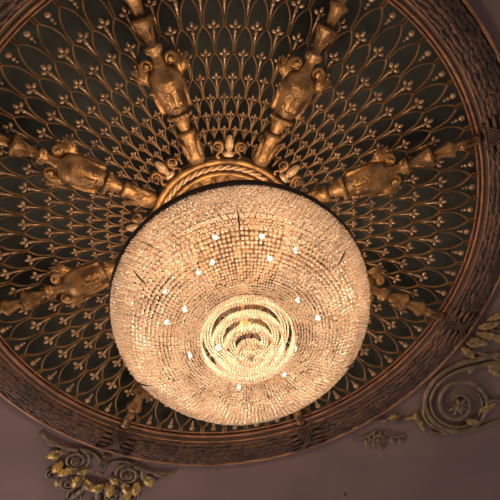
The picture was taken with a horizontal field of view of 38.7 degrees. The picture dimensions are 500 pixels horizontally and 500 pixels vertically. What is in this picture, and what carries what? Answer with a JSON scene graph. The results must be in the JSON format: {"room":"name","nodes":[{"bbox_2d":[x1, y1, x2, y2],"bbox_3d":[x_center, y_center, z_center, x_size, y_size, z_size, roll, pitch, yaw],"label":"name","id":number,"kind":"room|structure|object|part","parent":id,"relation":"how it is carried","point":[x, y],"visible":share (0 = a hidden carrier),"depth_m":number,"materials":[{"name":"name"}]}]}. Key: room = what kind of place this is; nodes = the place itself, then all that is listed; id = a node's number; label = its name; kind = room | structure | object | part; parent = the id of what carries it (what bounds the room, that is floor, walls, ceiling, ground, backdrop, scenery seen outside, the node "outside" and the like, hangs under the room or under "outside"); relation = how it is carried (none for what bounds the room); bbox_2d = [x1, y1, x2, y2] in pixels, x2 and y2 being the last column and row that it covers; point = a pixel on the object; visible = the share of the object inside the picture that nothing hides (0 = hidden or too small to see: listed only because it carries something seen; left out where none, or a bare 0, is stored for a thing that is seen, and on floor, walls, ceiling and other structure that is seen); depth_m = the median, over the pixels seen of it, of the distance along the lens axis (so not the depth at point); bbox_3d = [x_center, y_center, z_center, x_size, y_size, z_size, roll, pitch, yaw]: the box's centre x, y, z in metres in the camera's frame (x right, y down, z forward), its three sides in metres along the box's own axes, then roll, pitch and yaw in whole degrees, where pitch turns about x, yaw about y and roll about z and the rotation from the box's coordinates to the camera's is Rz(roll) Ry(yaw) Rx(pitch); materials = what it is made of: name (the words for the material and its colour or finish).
{"room":"theater auditorium","nodes":[
{"label":"theater auditorium","id":0,"kind":"room"},
{"bbox_2d":[0,0,499,499],"bbox_3d":[-0.278,-0.359,7.047,30.000,0.625,30.000,1,-64,-7],"label":"ceiling","id":1,"kind":"structure","parent":0,"point":[426,466],"depth_m":7.33,"materials":[{"name":"paint"}]},
{"bbox_2d":[0,281,137,419],"bbox_3d":[-1.805,1.034,7.179,1.328,0.057,1.664,1,-64,-7],"label":"ceiling vent","id":2,"kind":"object","parent":1,"relation":"in","point":[78,365],"depth_m":7.13,"materials":[{"name":"gold metal"}]},
{"bbox_3d":[-1.502,0.713,7.063,1.814,0.050,1.912,-40,-66,13],"label":"lattice panel","id":3,"kind":"part","parent":2,"relation":"part of","materials":[{"name":"gold metal"}]},
{"bbox_2d":[120,289,199,428],"bbox_3d":[-0.939,1.134,7.258,0.517,0.250,1.778,22,-69,-16],"label":"bracket","id":4,"kind":"object","parent":2,"relation":"attached to","point":[134,406],"visible":0.25,"depth_m":7.34,"materials":[{"name":"gold metal"}]},
{"bbox_3d":[-0.452,1.212,7.433,1.912,0.050,1.814,1,-64,-7],"label":"lattice panel","id":5,"kind":"part","parent":2,"relation":"part of","materials":[{"name":"gold metal"}]},
{"bbox_2d":[0,145,146,297],"bbox_3d":[-1.645,-0.230,6.581,1.366,0.057,1.508,1,-64,-7],"label":"ceiling vent","id":6,"kind":"object","parent":1,"relation":"in","point":[13,291],"depth_m":6.58,"materials":[{"name":"gold metal"}]},
{"bbox_3d":[-1.816,-0.332,6.515,1.814,0.050,1.912,1,-64,-7],"label":"lattice panel","id":7,"kind":"part","parent":6,"relation":"part of","materials":[{"name":"gold metal"}]},
{"bbox_2d":[0,249,154,315],"bbox_3d":[-1.741,0.345,6.777,1.778,0.250,0.517,-19,-63,3],"label":"bracket","id":8,"kind":"object","parent":6,"relation":"attached to","point":[78,282],"visible":0.82,"depth_m":6.72,"materials":[{"name":"gold metal"}]},
{"bbox_2d":[0,132,156,207],"bbox_3d":[-1.662,-0.755,6.248,1.778,0.250,0.517,22,-69,-16],"label":"bracket","id":9,"kind":"object","parent":6,"relation":"attached to","point":[69,166],"visible":1,"depth_m":6.22,"materials":[{"name":"gold metal"}]},
{"bbox_2d":[70,156,106,193],"bbox_3d":[-1.466,-0.658,6.265,0.327,0.105,0.304,22,-69,-16],"label":"carved ornament","id":10,"kind":"object","parent":6,"relation":"hanging from","point":[86,175],"depth_m":6.23,"materials":[{"name":"gold metal"}]},
{"bbox_2d":[72,261,108,294],"bbox_3d":[-1.534,0.295,6.723,0.327,0.105,0.304,-19,-63,3],"label":"carved ornament","id":11,"kind":"object","parent":6,"relation":"hanging from","point":[89,279],"depth_m":6.68,"materials":[{"name":"gold metal"}]},
{"bbox_2d":[126,213,147,241],"bbox_3d":[-1.036,-0.205,6.611,0.232,0.086,0.314,1,-64,-7],"label":"palmette","id":12,"kind":"object","parent":6,"relation":"attached to","point":[137,218],"visible":0.41,"depth_m":6.57,"materials":[{"name":"gold metal"}]},
{"bbox_2d":[0,0,183,191],"bbox_3d":[-1.338,-1.288,6.101,1.553,0.057,1.637,1,-64,-7],"label":"ceiling vent","id":13,"kind":"object","parent":1,"relation":"in","point":[47,14],"depth_m":6.06,"materials":[{"name":"gold metal"}]},
{"bbox_3d":[-1.208,-1.310,6.110,1.912,0.050,1.814,-40,-66,13],"label":"lattice panel","id":14,"kind":"part","parent":13,"relation":"part of","materials":[{"name":"gold metal"}]},
{"bbox_2d":[37,433,174,499],"bbox_3d":[-1.742,2.625,7.924,1.594,0.098,0.960,22,-69,-16],"label":"crest","id":15,"kind":"object","parent":1,"relation":"attached to","point":[126,493],"visible":1,"depth_m":7.88,"materials":[{"name":"yellow metal"}]},
{"bbox_2d":[143,0,326,155],"bbox_3d":[-0.151,-1.479,6.149,1.518,0.057,1.356,1,-64,-7],"label":"ceiling vent","id":16,"kind":"object","parent":1,"relation":"in","point":[241,66],"depth_m":6.05,"materials":[{"name":"gold metal"}]},
{"bbox_2d":[124,0,204,164],"bbox_3d":[-0.747,-1.524,5.982,0.517,0.250,1.778,-19,-63,3],"label":"baluster","id":17,"kind":"object","parent":16,"relation":"attached to","point":[169,90],"visible":1,"depth_m":5.97,"materials":[{"name":"gold metal"}]},
{"bbox_2d":[151,79,191,115],"bbox_3d":[-0.673,-1.324,6.035,0.304,0.105,0.327,-19,-63,3],"label":"carved ornament","id":18,"kind":"object","parent":16,"relation":"hanging from","point":[172,97],"depth_m":6.02,"materials":[{"name":"gold metal"}]},
{"bbox_2d":[212,135,246,158],"bbox_3d":[-0.185,-0.918,6.364,0.314,0.086,0.232,1,-64,-7],"label":"palmette","id":19,"kind":"object","parent":16,"relation":"attached to","point":[217,145],"visible":1,"depth_m":6.34,"materials":[{"name":"gold metal"}]},
{"bbox_3d":[-0.035,-1.649,6.085,1.912,0.050,1.814,1,-64,-7],"label":"lattice panel","id":20,"kind":"part","parent":16,"relation":"part of","materials":[{"name":"gold metal"}]},
{"bbox_2d":[271,83,311,119],"bbox_3d":[0.378,-1.311,6.167,0.304,0.105,0.327,22,-69,-16],"label":"carved ornament","id":21,"kind":"object","parent":16,"relation":"hanging from","point":[291,100],"depth_m":6.14,"materials":[{"name":"gold metal"}]},
{"bbox_2d":[252,0,348,166],"bbox_3d":[0.467,-1.509,6.135,0.517,0.250,1.778,22,-69,-16],"label":"baluster","id":22,"kind":"object","parent":16,"relation":"attached to","point":[299,83],"visible":1,"depth_m":6.11,"materials":[{"name":"gold metal"}]},
{"bbox_2d":[0,0,499,465],"bbox_3d":[-0.237,-0.192,6.705,5.808,0.160,5.808,10,-66,-12],"label":"frame","id":23,"kind":"object","parent":1,"relation":"attached to","point":[453,26],"visible":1,"depth_m":7.37,"materials":[{"name":"brown wood"}]},
{"bbox_2d":[149,155,297,293],"bbox_3d":[-0.239,-0.201,6.723,1.425,0.200,1.425,1,-64,-7],"label":"rosette","id":24,"kind":"object","parent":23,"relation":"attached to","point":[212,170],"visible":0.4,"depth_m":6.65,"materials":[{"name":"gold metal"}]},
{"bbox_2d":[150,157,181,185],"bbox_3d":[-0.764,-0.714,6.395,0.314,0.086,0.232,-40,-66,13],"label":"palmette","id":25,"kind":"object","parent":24,"relation":"attached to","point":[171,162],"visible":1,"depth_m":6.38,"materials":[{"name":"gold metal"}]},
{"bbox_3d":[-0.244,-0.219,6.761,1.050,0.065,1.050,1,-64,-7],"label":"crown","id":26,"kind":"part","parent":24,"relation":"part of","materials":[{"name":"metal"}]},
{"bbox_2d":[108,180,370,426],"bbox_3d":[-0.100,0.284,5.711,1.994,2.087,1.994,26,-70,-18],"label":"chandelier","id":27,"kind":"object","parent":24,"relation":"hanging from","point":[231,412],"visible":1,"depth_m":4.98,"materials":[{"name":"clear glass"}]},
{"bbox_3d":[-0.122,0.197,5.889,0.170,1.688,0.170,1,-64,-7],"label":"stem","id":28,"kind":"part","parent":27,"relation":"part of","materials":[{"name":"metal"}]},
{"bbox_2d":[273,160,302,186],"bbox_3d":[0.364,-0.699,6.537,0.232,0.086,0.314,-40,-66,13],"label":"palmette","id":29,"kind":"object","parent":24,"relation":"attached to","point":[297,180],"visible":0.98,"depth_m":6.51,"materials":[{"name":"gold metal"}]},
{"bbox_2d":[303,300,434,416],"bbox_3d":[1.258,1.163,7.609,1.285,0.057,1.469,1,-64,-7],"label":"grille","id":30,"kind":"object","parent":23,"relation":"attached to","point":[405,345],"depth_m":7.54,"materials":[{"name":"gold metal"}]},
{"bbox_2d":[244,288,305,425],"bbox_3d":[0.275,1.148,7.410,0.517,0.250,1.778,-19,-63,3],"label":"bracket","id":31,"kind":"object","parent":30,"relation":"attached to","point":[298,416],"visible":0.22,"depth_m":7.23,"materials":[{"name":"gold metal"}]},
{"bbox_3d":[0.721,0.874,7.408,1.912,0.050,1.814,-40,-66,13],"label":"lattice panel","id":32,"kind":"part","parent":30,"relation":"part of","materials":[{"name":"gold metal"}]},
{"bbox_2d":[289,252,443,321],"bbox_3d":[1.190,0.380,7.144,1.778,0.250,0.517,22,-69,-16],"label":"bracket","id":33,"kind":"object","parent":30,"relation":"attached to","point":[401,301],"visible":0.44,"depth_m":7.16,"materials":[{"name":"gold metal"}]},
{"bbox_2d":[272,0,474,192],"bbox_3d":[1.158,-1.323,6.382,1.847,0.057,1.736,1,-64,-7],"label":"ceiling vent","id":34,"kind":"object","parent":1,"relation":"in","point":[411,33],"depth_m":6.39,"materials":[{"name":"gold metal"}]},
{"bbox_3d":[1.016,-1.149,6.455,1.814,0.050,1.912,-40,-66,13],"label":"lattice panel","id":35,"kind":"part","parent":34,"relation":"part of","materials":[{"name":"gold metal"}]},
{"bbox_2d":[352,413,413,450],"bbox_3d":[1.546,2.029,8.037,0.580,0.072,0.589,25,-70,-18],"label":"scroll","id":36,"kind":"object","parent":1,"relation":"attached to","point":[378,439],"visible":1,"depth_m":8.07,"materials":[{"name":"yellow metal"}]},
{"bbox_2d":[330,146,480,306],"bbox_3d":[1.478,-0.209,6.965,1.498,0.057,1.723,1,-64,-7],"label":"ceiling vent","id":37,"kind":"object","parent":1,"relation":"in","point":[470,163],"depth_m":6.95,"materials":[{"name":"gold metal"}]},
{"bbox_2d":[345,164,376,198],"bbox_3d":[1.073,-0.628,6.584,0.327,0.105,0.304,-19,-63,3],"label":"carved ornament","id":38,"kind":"object","parent":37,"relation":"hanging from","point":[361,182],"depth_m":6.54,"materials":[{"name":"gold metal"}]},
{"bbox_2d":[295,134,479,210],"bbox_3d":[1.269,-0.720,6.616,1.778,0.250,0.517,-19,-63,3],"label":"bracket","id":39,"kind":"object","parent":37,"relation":"attached to","point":[374,176],"visible":0.94,"depth_m":6.56,"materials":[{"name":"gold metal"}]},
{"bbox_3d":[1.329,-0.104,7.003,1.814,0.050,1.912,1,-64,-7],"label":"lattice panel","id":40,"kind":"part","parent":37,"relation":"part of","materials":[{"name":"gold metal"}]},
{"bbox_2d":[413,351,499,434],"bbox_3d":[2.728,1.615,7.976,1.770,0.109,1.140,1,-64,-7],"label":"scrollwork","id":41,"kind":"object","parent":1,"relation":"attached to","point":[493,366],"visible":1,"depth_m":7.96,"materials":[{"name":"gold metal"}]},
{"bbox_2d":[461,312,499,361],"bbox_3d":[2.574,0.941,7.623,0.591,0.081,0.746,1,-64,-7],"label":"leaf spray","id":42,"kind":"object","parent":1,"relation":"attached to","point":[473,342],"visible":1,"depth_m":7.60,"materials":[{"name":"gold metal"}]}
]}

